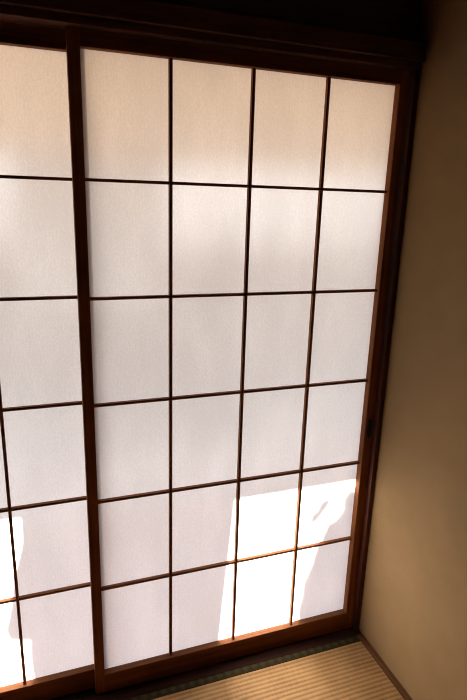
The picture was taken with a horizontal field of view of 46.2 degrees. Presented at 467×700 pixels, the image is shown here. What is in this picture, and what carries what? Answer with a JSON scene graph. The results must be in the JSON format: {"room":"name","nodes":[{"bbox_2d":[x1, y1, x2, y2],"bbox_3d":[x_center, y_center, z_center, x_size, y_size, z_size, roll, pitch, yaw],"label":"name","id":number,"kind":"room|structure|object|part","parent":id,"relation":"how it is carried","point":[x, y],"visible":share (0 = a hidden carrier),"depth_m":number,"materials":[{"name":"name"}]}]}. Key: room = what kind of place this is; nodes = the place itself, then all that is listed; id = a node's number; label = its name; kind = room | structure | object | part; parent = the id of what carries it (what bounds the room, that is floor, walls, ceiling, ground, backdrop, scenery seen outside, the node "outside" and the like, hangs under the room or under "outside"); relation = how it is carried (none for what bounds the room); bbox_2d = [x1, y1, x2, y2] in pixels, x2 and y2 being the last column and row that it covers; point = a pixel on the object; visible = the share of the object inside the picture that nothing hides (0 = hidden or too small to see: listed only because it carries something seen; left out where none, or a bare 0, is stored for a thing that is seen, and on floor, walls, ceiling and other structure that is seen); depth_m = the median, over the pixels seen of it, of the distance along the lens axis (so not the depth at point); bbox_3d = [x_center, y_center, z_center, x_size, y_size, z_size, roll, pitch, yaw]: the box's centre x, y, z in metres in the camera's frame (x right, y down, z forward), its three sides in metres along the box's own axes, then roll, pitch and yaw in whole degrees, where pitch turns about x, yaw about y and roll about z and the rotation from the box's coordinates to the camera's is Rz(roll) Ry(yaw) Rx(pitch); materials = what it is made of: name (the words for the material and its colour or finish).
{"room":"traditional dwelling","nodes":[
{"label":"traditional dwelling","id":0,"kind":"room"},
{"bbox_2d":[148,0,422,41],"bbox_3d":[-0.390,-0.983,1.132,1.872,0.446,0.075,-4,16,-20],"label":"wall","id":1,"kind":"structure","parent":0,"point":[399,19],"depth_m":1.38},
{"bbox_2d":[0,4,421,70],"bbox_3d":[-0.353,-0.715,1.204,1.786,0.018,0.094,-4,16,-20],"label":"upper door track","id":2,"kind":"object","parent":1,"relation":"attached to","point":[10,14],"depth_m":1.25,"materials":[{"name":"brown wood"}]},
{"bbox_2d":[0,0,426,61],"bbox_3d":[-0.390,-0.741,1.178,1.872,0.044,0.114,-4,16,-20],"label":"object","id":3,"kind":"structure","parent":1,"relation":"attached to","point":[147,12],"depth_m":1.26,"materials":[{"name":"brown wood"}]},
{"bbox_2d":[359,0,466,699],"bbox_3d":[0.974,0.215,0.471,0.100,2.320,2.820,-4,16,-20],"label":"wall","id":4,"kind":"structure","parent":0,"point":[414,607],"depth_m":1.51,"materials":[{"name":"beige paint"}]},
{"bbox_2d":[49,626,360,699],"bbox_3d":[-0.447,1.072,1.675,1.872,0.058,0.118,-4,16,-20],"label":"trim","id":5,"kind":"structure","parent":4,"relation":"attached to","point":[217,668],"depth_m":1.76,"materials":[{"name":"brown wood"}]},
{"bbox_2d":[0,22,94,699],"bbox_3d":[-0.788,0.191,1.321,0.898,1.816,0.026,-4,16,-20],"label":"screen","id":6,"kind":"object","parent":5,"relation":"on","point":[47,652],"visible":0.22,"depth_m":1.41,"materials":[{"name":"paper"}]},
{"bbox_3d":[-0.760,-0.665,1.086,0.840,0.040,0.025,-4,16,-20],"label":"rail","id":7,"kind":"part","parent":6,"relation":"part of","materials":[{"name":"brown wood"}]},
{"bbox_3d":[-0.814,1.031,1.552,0.840,0.072,0.025,-4,16,-20],"label":"rail","id":8,"kind":"part","parent":6,"relation":"part of","materials":[{"name":"brown wood"}]},
{"bbox_2d":[65,26,410,694],"bbox_3d":[0.028,0.146,1.580,0.894,1.816,0.027,-4,16,-20],"label":"screen","id":9,"kind":"object","parent":5,"relation":"on","point":[234,209],"visible":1,"depth_m":1.53,"materials":[{"name":"paper"}]},
{"bbox_3d":[-0.001,0.986,1.811,0.836,0.072,0.025,-4,16,-20],"label":"rail","id":10,"kind":"part","parent":9,"relation":"part of","materials":[{"name":"brown wood"}]},
{"bbox_3d":[0.053,-0.712,1.344,0.836,0.036,0.025,-4,16,-20],"label":"rail","id":11,"kind":"part","parent":9,"relation":"part of","materials":[{"name":"brown wood"}]},
{"bbox_3d":[0.434,0.250,1.749,0.016,0.066,0.002,-4,16,-20],"label":"finger pull","id":12,"kind":"part","parent":9,"relation":"part of","materials":[{"name":"black paint"}]},
{"bbox_2d":[357,633,412,699],"bbox_3d":[0.902,1.378,0.711,0.020,0.063,2.700,-4,16,-20],"label":"baseboard","id":13,"kind":"structure","parent":4,"relation":"attached to","point":[380,662],"depth_m":1.78,"materials":[{"name":"brown wood"}]},
{"bbox_2d":[352,69,420,630],"bbox_3d":[0.451,0.111,1.744,0.016,1.812,0.092,-4,16,-20],"label":"trim","id":14,"kind":"structure","parent":4,"relation":"attached to","point":[415,74],"depth_m":1.66,"materials":[{"name":"brown wood"}]},
{"bbox_3d":[-0.392,1.479,0.320,2.726,0.119,2.820,-4,16,-20],"label":"floor","id":15,"kind":"structure","parent":0,"visible":0},
{"bbox_2d":[125,636,403,699],"bbox_3d":[-0.262,1.203,1.212,1.808,0.056,0.911,-4,16,-20],"label":"mat","id":16,"kind":"object","parent":15,"relation":"on","point":[344,669],"visible":1,"depth_m":1.73,"materials":[{"name":"beige wicker"}]}
]}

